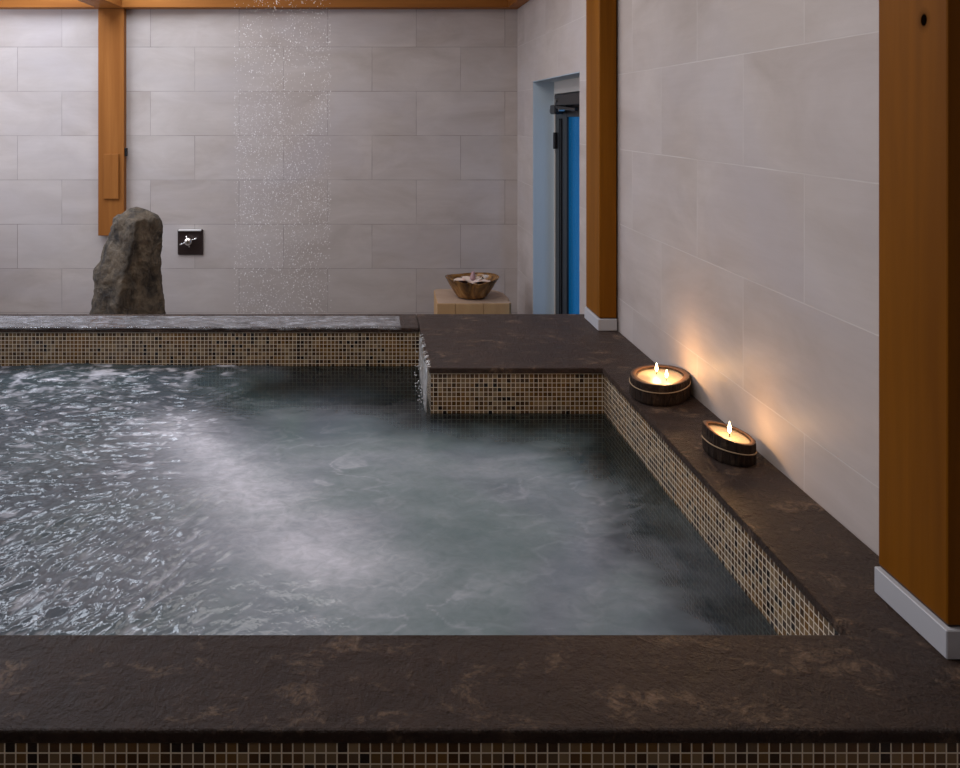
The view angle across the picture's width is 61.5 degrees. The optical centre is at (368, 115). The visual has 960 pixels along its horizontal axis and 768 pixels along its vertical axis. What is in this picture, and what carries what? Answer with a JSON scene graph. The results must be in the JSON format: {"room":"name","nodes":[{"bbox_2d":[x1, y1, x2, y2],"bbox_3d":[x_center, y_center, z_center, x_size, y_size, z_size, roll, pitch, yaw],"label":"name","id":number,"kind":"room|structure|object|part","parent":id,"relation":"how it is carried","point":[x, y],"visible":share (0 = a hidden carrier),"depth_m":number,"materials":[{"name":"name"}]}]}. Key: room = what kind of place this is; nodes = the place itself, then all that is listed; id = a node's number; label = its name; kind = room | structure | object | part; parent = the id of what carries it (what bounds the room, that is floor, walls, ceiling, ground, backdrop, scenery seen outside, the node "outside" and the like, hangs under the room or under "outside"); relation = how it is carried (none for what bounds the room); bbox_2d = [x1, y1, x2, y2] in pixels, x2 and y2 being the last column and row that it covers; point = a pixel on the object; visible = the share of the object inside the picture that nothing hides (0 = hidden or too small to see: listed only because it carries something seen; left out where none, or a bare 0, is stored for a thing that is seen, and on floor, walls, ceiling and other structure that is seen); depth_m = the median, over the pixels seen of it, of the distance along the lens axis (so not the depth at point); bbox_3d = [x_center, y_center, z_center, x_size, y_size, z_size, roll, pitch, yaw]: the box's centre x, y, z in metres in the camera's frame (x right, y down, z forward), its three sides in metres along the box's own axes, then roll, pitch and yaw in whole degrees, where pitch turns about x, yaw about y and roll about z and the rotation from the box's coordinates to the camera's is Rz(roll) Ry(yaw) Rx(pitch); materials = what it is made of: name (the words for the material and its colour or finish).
{"room":"spa pool room","nodes":[
{"label":"spa pool room","id":0,"kind":"room"},
{"bbox_2d":[0,9,579,314],"bbox_3d":[0.025,0.360,5.490,6.350,2.780,0.200,0,0,0],"label":"wall","id":1,"kind":"structure","parent":0,"point":[420,167],"depth_m":5.39,"materials":[{"name":"stone"}]},
{"bbox_2d":[98,8,127,235],"bbox_3d":[-1.720,0.041,5.354,0.191,1.524,0.069,0,0,0],"label":"timber post","id":2,"kind":"object","parent":1,"relation":"attached to","point":[112,150],"depth_m":5.33,"materials":[{"name":"brown wood"}]},
{"bbox_3d":[-1.724,0.404,5.327,0.100,0.301,0.015,0,0,0],"label":"plate","id":3,"kind":"part","parent":2,"relation":"part of","materials":[{"name":"brown wood"}]},
{"bbox_2d":[178,229,202,254],"bbox_3d":[-1.208,0.852,5.356,0.172,0.173,0.068,0,0,0],"label":"shower valve","id":4,"kind":"object","parent":1,"relation":"attached to","point":[190,241],"visible":1,"depth_m":5.38,"materials":[{"name":"black metal"}]},
{"bbox_3d":[-1.214,0.842,5.349,0.056,0.056,0.054,0,0,0],"label":"knob","id":5,"kind":"part","parent":4,"relation":"part of","materials":[{"name":"silver metal"}]},
{"bbox_2d":[0,0,519,8],"bbox_3d":[-0.973,-0.812,5.340,3.955,0.180,0.099,0,0,0],"label":"ceiling beam","id":6,"kind":"structure","parent":1,"relation":"attached to","point":[4,4],"depth_m":5.29,"materials":[{"name":"brown wood"}]},
{"bbox_2d":[78,0,121,7],"bbox_3d":[-1.730,-0.811,1.694,0.176,0.182,7.189,0,0,0],"label":"ceiling beam","id":7,"kind":"structure","parent":6,"relation":"attached to","point":[95,3],"depth_m":5.14,"materials":[{"name":"brown wood"}]},
{"bbox_2d":[554,77,579,313],"bbox_3d":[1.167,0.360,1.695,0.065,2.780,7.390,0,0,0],"label":"door frame","id":8,"kind":"structure","parent":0,"point":[572,85],"depth_m":4.87,"materials":[{"name":"grey paint"}]},
{"bbox_2d":[517,0,878,555],"bbox_3d":[1.070,0.360,1.695,0.130,2.780,7.390,0,0,0],"label":"wall","id":9,"kind":"structure","parent":0,"point":[747,131],"depth_m":2.09,"materials":[{"name":"tile"}]},
{"bbox_2d":[508,0,528,6],"bbox_3d":[0.965,-0.812,1.694,0.079,0.180,7.189,0,0,0],"label":"ceiling beam","id":10,"kind":"structure","parent":9,"relation":"attached to","point":[511,3],"depth_m":5.13,"materials":[{"name":"brown wood"}]},
{"bbox_2d":[533,71,579,313],"bbox_3d":[1.071,0.768,4.343,0.127,1.963,1.085,0,0,0],"label":"trim","id":11,"kind":"structure","parent":9,"relation":"attached to","point":[543,90],"depth_m":4.88,"materials":[{"name":"blue"}]},
{"bbox_2d":[549,92,579,313],"bbox_3d":[1.128,0.810,4.282,0.114,1.880,1.163,0,0,0],"label":"door","id":12,"kind":"structure","parent":9,"relation":"in","point":[566,107],"depth_m":4.61,"materials":[{"name":"black metal"}]},
{"bbox_3d":[0.025,1.850,1.695,6.350,0.200,7.790,0,0,0],"label":"floor","id":13,"kind":"structure","parent":0,"visible":0},
{"bbox_2d":[89,207,165,313],"bbox_3d":[-1.368,1.132,4.517,0.455,1.235,0.392,0,0,-28],"label":"stone","id":14,"kind":"object","parent":13,"relation":"on","point":[127,278],"visible":0.46,"depth_m":4.41,"materials":[{"name":"grey stone"}]},
{"bbox_2d":[234,0,330,313],"bbox_3d":[-0.502,0.460,4.500,0.599,2.760,0.506,0,0,0],"label":"water","id":15,"kind":"object","parent":13,"relation":"on","point":[256,0],"visible":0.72,"depth_m":4.48,"materials":[{"name":"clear liquid"}]},
{"bbox_2d":[434,289,510,313],"bbox_3d":[0.635,1.435,4.954,0.451,0.630,0.403,0,0,0],"label":"wooden stool","id":16,"kind":"object","parent":13,"relation":"on","point":[446,301],"visible":0.34,"depth_m":4.76,"materials":[{"name":"brown wood"}]},
{"bbox_2d":[445,272,498,299],"bbox_3d":[0.636,1.052,4.912,0.334,0.135,0.276,0,0,0],"label":"wooden bowl","id":17,"kind":"object","parent":16,"relation":"on","point":[469,291],"visible":0.94,"depth_m":4.83,"materials":[{"name":"brown wood"}]},
{"bbox_2d":[454,271,489,283],"bbox_3d":[0.623,0.979,4.829,0.223,0.064,0.105,0,0,0],"label":"flower","id":18,"kind":"object","parent":17,"relation":"in","point":[472,278],"visible":1,"depth_m":4.83,"materials":[{"name":"beige plant"}]},
{"bbox_3d":[0.632,0.979,4.850,0.035,0.064,0.034,0,0,0],"label":"flower","id":19,"kind":"part","parent":18,"relation":"part of","materials":[{"name":"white plant"}]},
{"bbox_2d":[0,314,959,767],"bbox_3d":[-0.873,1.307,2.300,3.754,0.884,2.357,0,0,0],"label":"pool","id":20,"kind":"object","parent":13,"relation":"on","point":[845,680],"visible":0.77,"depth_m":1.25,"materials":[{"name":"stone"}]},
{"bbox_2d":[0,363,777,634],"bbox_3d":[-0.875,1.020,2.289,3.365,0.026,1.935,0,0,0],"label":"pool water","id":21,"kind":"object","parent":20,"relation":"in","point":[135,499],"visible":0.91,"depth_m":2.03,"materials":[{"name":"grey liquid"}]},
{"bbox_2d":[414,334,430,411],"bbox_3d":[0.192,0.945,2.945,0.046,0.168,0.403,0,0,0],"label":"trickle","id":22,"kind":"object","parent":20,"relation":"attached to","point":[423,373],"visible":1,"depth_m":2.87,"materials":[{"name":"liquid"}]},
{"bbox_2d":[584,0,616,330],"bbox_3d":[0.961,0.072,3.305,0.077,1.586,0.205,0,0,0],"label":"timber post","id":23,"kind":"object","parent":20,"relation":"on","point":[600,311],"visible":1,"depth_m":3.21,"materials":[{"name":"brown wood"}]},
{"bbox_2d":[629,363,690,406],"bbox_3d":[0.904,0.819,2.469,0.202,0.090,0.214,0,0,0],"label":"candle","id":24,"kind":"object","parent":20,"relation":"on","point":[661,385],"visible":1,"depth_m":2.41,"materials":[{"name":"brown wood"}]},
{"bbox_2d":[701,420,756,466],"bbox_3d":[0.918,0.820,2.023,0.114,0.090,0.140,0,0,0],"label":"candle","id":25,"kind":"object","parent":20,"relation":"on","point":[727,444],"visible":1,"depth_m":1.99,"materials":[{"name":"brown wood"}]},
{"bbox_2d":[875,0,959,658],"bbox_3d":[0.961,0.072,1.356,0.086,1.586,0.182,0,0,0],"label":"timber post","id":26,"kind":"object","parent":20,"relation":"on","point":[918,575],"visible":1,"depth_m":1.34,"materials":[{"name":"brown wood"}]}
]}

